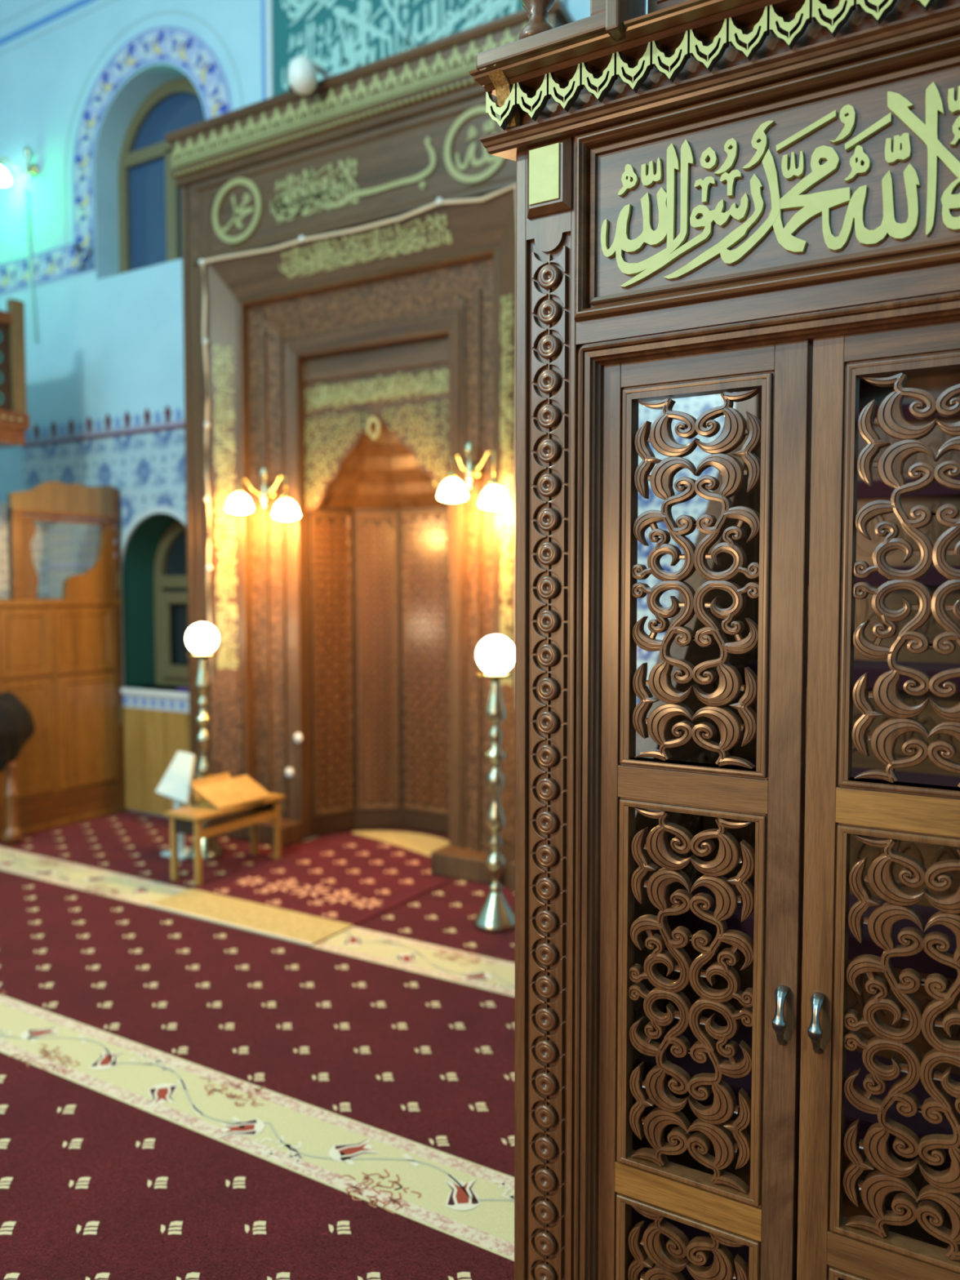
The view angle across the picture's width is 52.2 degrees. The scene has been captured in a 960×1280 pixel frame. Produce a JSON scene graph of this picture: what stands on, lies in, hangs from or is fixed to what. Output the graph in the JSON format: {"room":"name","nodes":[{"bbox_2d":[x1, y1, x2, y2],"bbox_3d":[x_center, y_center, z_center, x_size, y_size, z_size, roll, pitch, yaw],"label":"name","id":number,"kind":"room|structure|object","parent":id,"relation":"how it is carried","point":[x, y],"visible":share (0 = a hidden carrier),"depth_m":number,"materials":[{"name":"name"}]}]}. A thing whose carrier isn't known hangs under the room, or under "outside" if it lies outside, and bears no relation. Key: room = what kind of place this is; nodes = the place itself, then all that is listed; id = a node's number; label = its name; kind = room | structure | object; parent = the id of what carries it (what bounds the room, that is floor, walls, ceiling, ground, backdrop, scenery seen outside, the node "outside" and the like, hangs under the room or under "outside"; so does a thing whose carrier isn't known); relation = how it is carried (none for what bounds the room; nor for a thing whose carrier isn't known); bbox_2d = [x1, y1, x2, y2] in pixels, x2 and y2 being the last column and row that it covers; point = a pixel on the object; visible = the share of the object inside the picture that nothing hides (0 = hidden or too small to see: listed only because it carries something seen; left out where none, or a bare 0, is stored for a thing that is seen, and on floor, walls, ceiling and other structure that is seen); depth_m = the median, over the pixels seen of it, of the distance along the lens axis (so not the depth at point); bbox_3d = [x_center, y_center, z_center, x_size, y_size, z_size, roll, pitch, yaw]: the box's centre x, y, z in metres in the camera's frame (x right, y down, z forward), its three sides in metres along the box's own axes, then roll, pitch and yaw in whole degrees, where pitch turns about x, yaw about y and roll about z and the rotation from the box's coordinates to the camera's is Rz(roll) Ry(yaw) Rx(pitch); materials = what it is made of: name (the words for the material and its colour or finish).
{"room":"mosque","nodes":[
{"label":"mosque","id":0,"kind":"room"},
{"bbox_2d":[0,298,30,448],"bbox_3d":[-3.619,-1.682,6.179,1.316,0.900,0.840,2,3,31],"label":"wooden balcony","id":1,"kind":"object","parent":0,"point":[15,420],"visible":1,"depth_m":6.13,"materials":[{"name":"brown wood"}]},
{"bbox_2d":[0,0,724,841],"bbox_3d":[0.080,-2.024,5.236,11.800,6.600,0.140,2,3,31],"label":"wall","id":2,"kind":"structure","parent":0,"point":[113,345],"depth_m":6.86,"materials":[{"name":"blue paint"}]},
{"bbox_2d":[0,145,38,186],"bbox_3d":[-3.369,-3.421,7.080,0.364,0.260,0.159,0,3,-9],"label":"wall sconce","id":3,"kind":"object","parent":2,"relation":"attached to","point":[32,171],"visible":1,"depth_m":7.05,"materials":[{"name":"gold metal"}]},
{"bbox_2d":[23,188,37,342],"bbox_3d":[-3.264,-2.723,7.131,0.103,1.102,0.029,2,3,31],"label":"hanging cable","id":4,"kind":"object","parent":2,"relation":"hanging from","point":[25,190],"visible":1,"depth_m":7.13,"materials":[{"name":"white plastic"}]},
{"bbox_2d":[0,0,115,54],"bbox_3d":[-3.119,-4.417,6.974,4.400,0.220,0.006,2,3,31],"label":"trim","id":5,"kind":"structure","parent":2,"relation":"attached to","point":[46,1],"depth_m":6.97,"materials":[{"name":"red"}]},
{"bbox_2d":[22,405,189,712],"bbox_3d":[-2.538,-0.550,6.802,2.020,2.025,0.034,2,3,31],"label":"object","id":6,"kind":"structure","parent":2,"relation":"attached to","point":[146,461],"depth_m":6.71,"materials":[{"name":"tile"}]},
{"bbox_2d":[0,10,243,293],"bbox_3d":[-3.224,-3.298,7.091,4.149,1.645,0.004,2,3,31],"label":"trim","id":7,"kind":"structure","parent":2,"relation":"attached to","point":[180,47],"depth_m":6.69,"materials":[{"name":"blue tile"}]},
{"bbox_2d":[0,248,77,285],"bbox_3d":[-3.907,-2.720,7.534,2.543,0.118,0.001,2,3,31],"label":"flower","id":8,"kind":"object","parent":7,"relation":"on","point":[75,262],"depth_m":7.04,"materials":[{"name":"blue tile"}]},
{"bbox_2d":[0,246,88,290],"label":"flower","id":9,"kind":"object","parent":7,"relation":"on","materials":[{"name":"blue tile"}]},
{"bbox_2d":[8,248,84,281],"bbox_3d":[-3.825,-2.714,7.485,2.519,0.091,0.001,2,3,31],"label":"flower","id":10,"kind":"object","parent":7,"relation":"on","point":[58,266],"depth_m":7.12,"materials":[{"name":"blue tile"}]},
{"bbox_2d":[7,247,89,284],"bbox_3d":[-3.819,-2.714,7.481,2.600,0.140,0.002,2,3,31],"label":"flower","id":11,"kind":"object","parent":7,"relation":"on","point":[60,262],"depth_m":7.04,"materials":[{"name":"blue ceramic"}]},
{"bbox_2d":[14,240,93,285],"bbox_3d":[-3.755,-2.713,7.442,2.520,0.174,0.001,2,3,31],"label":"flower","id":12,"kind":"object","parent":7,"relation":"on","point":[65,250],"depth_m":7.07,"materials":[{"name":"blue tile"}]},
{"bbox_2d":[74,29,222,271],"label":"flower","id":13,"kind":"object","parent":7,"relation":"on","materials":[{"name":"blue tile"}]},
{"bbox_2d":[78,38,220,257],"bbox_3d":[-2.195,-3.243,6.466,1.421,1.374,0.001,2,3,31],"label":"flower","id":14,"kind":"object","parent":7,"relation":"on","point":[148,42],"depth_m":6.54,"materials":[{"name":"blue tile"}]},
{"bbox_2d":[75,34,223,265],"bbox_3d":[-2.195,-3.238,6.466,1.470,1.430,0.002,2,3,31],"label":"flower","id":15,"kind":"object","parent":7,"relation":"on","point":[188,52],"depth_m":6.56,"materials":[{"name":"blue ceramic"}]},
{"bbox_2d":[77,35,224,245],"bbox_3d":[-2.195,-3.193,6.468,1.454,1.489,0.001,2,3,31],"label":"flower","id":16,"kind":"object","parent":7,"relation":"on","point":[107,87],"depth_m":6.52,"materials":[{"name":"blue tile"}]},
{"bbox_2d":[75,31,227,264],"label":"flower","id":17,"kind":"object","parent":7,"relation":"on","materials":[{"name":"blue tile"}]},
{"bbox_2d":[0,0,266,100],"bbox_3d":[-3.136,-3.768,7.018,4.360,1.300,0.006,2,3,31],"label":"trim","id":18,"kind":"structure","parent":2,"relation":"attached to","point":[79,3],"depth_m":6.80,"materials":[{"name":"blue"}]},
{"bbox_2d":[94,65,205,279],"bbox_3d":[-2.127,-3.127,6.584,1.082,1.278,0.251,2,3,31],"label":"window","id":19,"kind":"structure","parent":2,"relation":"in","point":[138,199],"depth_m":6.77,"materials":[{"name":"blue glass"}]},
{"bbox_2d":[120,513,188,698],"bbox_3d":[-2.046,-0.240,6.703,0.860,1.226,0.380,2,3,31],"label":"window","id":20,"kind":"structure","parent":2,"relation":"in","point":[155,597],"depth_m":6.92,"materials":[{"name":"teal paint"}]},
{"bbox_2d":[176,686,188,692],"bbox_3d":[-1.887,0.331,6.513,0.240,0.026,0.130,2,3,31],"label":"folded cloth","id":21,"kind":"object","parent":20,"relation":"on","point":[185,689],"visible":0.27,"depth_m":6.49,"materials":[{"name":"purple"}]},
{"bbox_2d":[123,706,190,815],"bbox_3d":[-2.115,0.831,6.618,0.877,0.715,0.032,2,3,31],"label":"wall paneling","id":22,"kind":"structure","parent":2,"relation":"attached to","point":[153,738],"depth_m":6.68,"materials":[{"name":"brown wood"}]},
{"bbox_2d":[264,0,565,98],"bbox_3d":[-0.427,-3.757,5.347,1.975,1.550,0.041,2,3,31],"label":"wall panel","id":23,"kind":"object","parent":2,"relation":"attached to","point":[339,36],"visible":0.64,"depth_m":5.52,"materials":[{"name":"teal"}]},
{"bbox_2d":[635,391,735,706],"bbox_3d":[1.454,-0.446,4.393,2.246,3.496,0.012,2,3,31],"label":"window","id":24,"kind":"structure","parent":2,"relation":"attached to","point":[695,406],"depth_m":4.71,"materials":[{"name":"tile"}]},
{"bbox_2d":[318,827,448,840],"bbox_3d":[-2.593,1.560,1.014,11.800,0.120,11.900,2,3,31],"label":"floor","id":25,"kind":"structure","parent":0,"point":[446,837],"depth_m":6.28,"materials":[{"name":"red fabric"}]},
{"bbox_2d":[0,810,515,1279],"bbox_3d":[-2.809,1.515,0.656,11.700,0.007,10.970,2,3,31],"label":"carpet","id":26,"kind":"object","parent":25,"relation":"on","point":[183,1096],"visible":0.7,"depth_m":3.12,"materials":[{"name":"red carpet"}]},
{"bbox_2d":[2,760,22,844],"bbox_3d":[-2.849,0.984,5.963,0.110,0.505,0.110,2,3,31],"label":"newel post","id":27,"kind":"object","parent":26,"relation":"on","point":[12,833],"visible":0.91,"depth_m":5.93,"materials":[{"name":"brown wood"}]},
{"bbox_2d":[0,691,35,773],"bbox_3d":[-2.845,0.553,5.829,0.295,0.485,0.406,2,3,31],"label":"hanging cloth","id":28,"kind":"object","parent":27,"relation":"hanging from","point":[17,726],"visible":1,"depth_m":5.79,"materials":[{"name":"black fabric"}]},
{"bbox_2d":[0,480,125,839],"bbox_3d":[-3.175,0.087,6.405,0.836,2.249,1.370,2,3,31],"label":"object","id":29,"kind":"object","parent":26,"relation":"on","point":[61,632],"visible":1,"depth_m":6.47,"materials":[{"name":"brown wood"}]},
{"bbox_2d":[155,751,195,859],"bbox_3d":[-1.735,0.961,5.744,0.306,0.574,0.239,2,3,31],"label":"stand","id":30,"kind":"object","parent":26,"relation":"on","point":[175,785],"visible":0.76,"depth_m":5.70,"materials":[{"name":"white plastic"}]},
{"bbox_2d":[186,622,223,861],"bbox_3d":[-1.587,0.579,5.635,0.208,1.351,0.208,2,3,31],"label":"floor lamp","id":31,"kind":"object","parent":26,"relation":"on","point":[202,638],"visible":0.79,"depth_m":5.59,"materials":[{"name":"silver metal"}]},
{"bbox_2d":[164,792,284,885],"bbox_3d":[-1.395,1.083,5.415,0.250,0.367,0.660,2,3,31],"label":"table","id":32,"kind":"object","parent":26,"relation":"on","point":[198,821],"visible":0.83,"depth_m":5.25,"materials":[{"name":"brown wood"}]},
{"bbox_2d":[191,772,271,810],"bbox_3d":[-1.385,0.832,5.408,0.330,0.141,0.320,2,3,31],"label":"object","id":33,"kind":"object","parent":32,"relation":"on","point":[220,792],"visible":1,"depth_m":5.39,"materials":[{"name":"brown wood"}]},
{"bbox_2d":[201,807,272,830],"bbox_3d":[-1.395,0.993,5.410,0.170,0.012,0.580,2,3,31],"label":"shelf","id":34,"kind":"object","parent":32,"relation":"attached to","point":[246,817],"depth_m":5.42,"materials":[{"name":"brown wood"}]},
{"bbox_2d":[146,830,448,945],"bbox_3d":[-0.766,1.265,5.338,1.195,0.007,1.835,2,3,31],"label":"rug","id":35,"kind":"object","parent":26,"relation":"on","point":[335,883],"visible":0.93,"depth_m":5.07,"materials":[{"name":"red carpet"}]},
{"bbox_2d":[473,635,515,933],"bbox_3d":[0.072,0.646,4.477,0.208,1.336,0.208,2,3,31],"label":"floor lamp","id":36,"kind":"object","parent":26,"relation":"on","point":[495,655],"visible":0.99,"depth_m":4.44,"materials":[{"name":"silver metal"}]},
{"bbox_2d":[468,0,959,1279],"bbox_3d":[1.235,-0.079,2.819,1.259,3.234,2.849,2,3,31],"label":"pulpit","id":37,"kind":"object","parent":26,"relation":"on","point":[737,1051],"visible":1,"depth_m":1.81,"materials":[{"name":"brown wood"}]},
{"bbox_2d":[164,0,574,892],"bbox_3d":[-0.554,-0.907,5.752,2.678,4.315,0.855,2,3,31],"label":"niche","id":38,"kind":"object","parent":25,"relation":"on","point":[353,368],"visible":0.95,"depth_m":5.84,"materials":[{"name":"brown wood"}]},
{"bbox_2d":[226,466,300,519],"bbox_3d":[-1.258,-0.871,5.781,0.500,0.339,0.260,2,3,31],"label":"wall sconce","id":39,"kind":"object","parent":38,"relation":"attached to","point":[286,508],"visible":1,"depth_m":5.77,"materials":[{"name":"white glass"}]},
{"bbox_2d":[285,767,293,777],"bbox_3d":[-1.171,0.813,6.012,0.060,0.060,0.022,2,3,31],"label":"wall switch","id":40,"kind":"object","parent":38,"relation":"attached to","point":[289,771],"visible":1,"depth_m":6.00,"materials":[{"name":"white plastic"}]},
{"bbox_2d":[293,733,302,742],"bbox_3d":[-1.108,0.595,5.963,0.060,0.060,0.022,2,3,31],"label":"wall switch","id":41,"kind":"object","parent":38,"relation":"attached to","point":[298,737],"visible":1,"depth_m":5.95,"materials":[{"name":"white plastic"}]},
{"bbox_2d":[288,55,333,94],"bbox_3d":[-0.978,-3.037,5.359,0.281,0.190,0.320,1,3,22],"label":"dome camera","id":42,"kind":"object","parent":38,"relation":"on","point":[302,73],"visible":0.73,"depth_m":5.21,"materials":[{"name":"white plastic"}]},
{"bbox_2d":[321,430,371,508],"bbox_3d":[-0.749,-1.090,5.964,0.518,0.540,0.300,2,3,31],"label":"hood","id":43,"kind":"object","parent":38,"relation":"attached to","point":[349,486],"depth_m":5.91,"materials":[{"name":"brown wood"}]},
{"bbox_2d":[199,183,515,686],"bbox_3d":[-0.752,-0.987,5.435,2.212,2.608,0.029,2,3,31],"label":"light","id":44,"kind":"object","parent":38,"relation":"attached to","point":[439,201],"visible":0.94,"depth_m":5.69,"materials":[{"name":"beige"}]},
{"bbox_2d":[353,417,400,508],"bbox_3d":[-0.616,-1.090,5.953,0.298,0.540,0.480,0,3,-8],"label":"hood","id":45,"kind":"object","parent":38,"relation":"attached to","point":[376,462],"depth_m":5.98,"materials":[{"name":"brown wood"}]},
{"bbox_2d":[383,423,448,508],"bbox_3d":[-0.453,-1.087,5.910,0.400,0.540,0.466,2,3,31],"label":"hood","id":46,"kind":"object","parent":38,"relation":"attached to","point":[406,486],"depth_m":6.00,"materials":[{"name":"brown wood"}]},
{"bbox_2d":[437,440,510,509],"bbox_3d":[-0.011,-0.852,5.030,0.410,0.379,0.250,2,3,31],"label":"wall sconce","id":47,"kind":"object","parent":38,"relation":"attached to","point":[494,496],"visible":1,"depth_m":5.00,"materials":[{"name":"white glass"}]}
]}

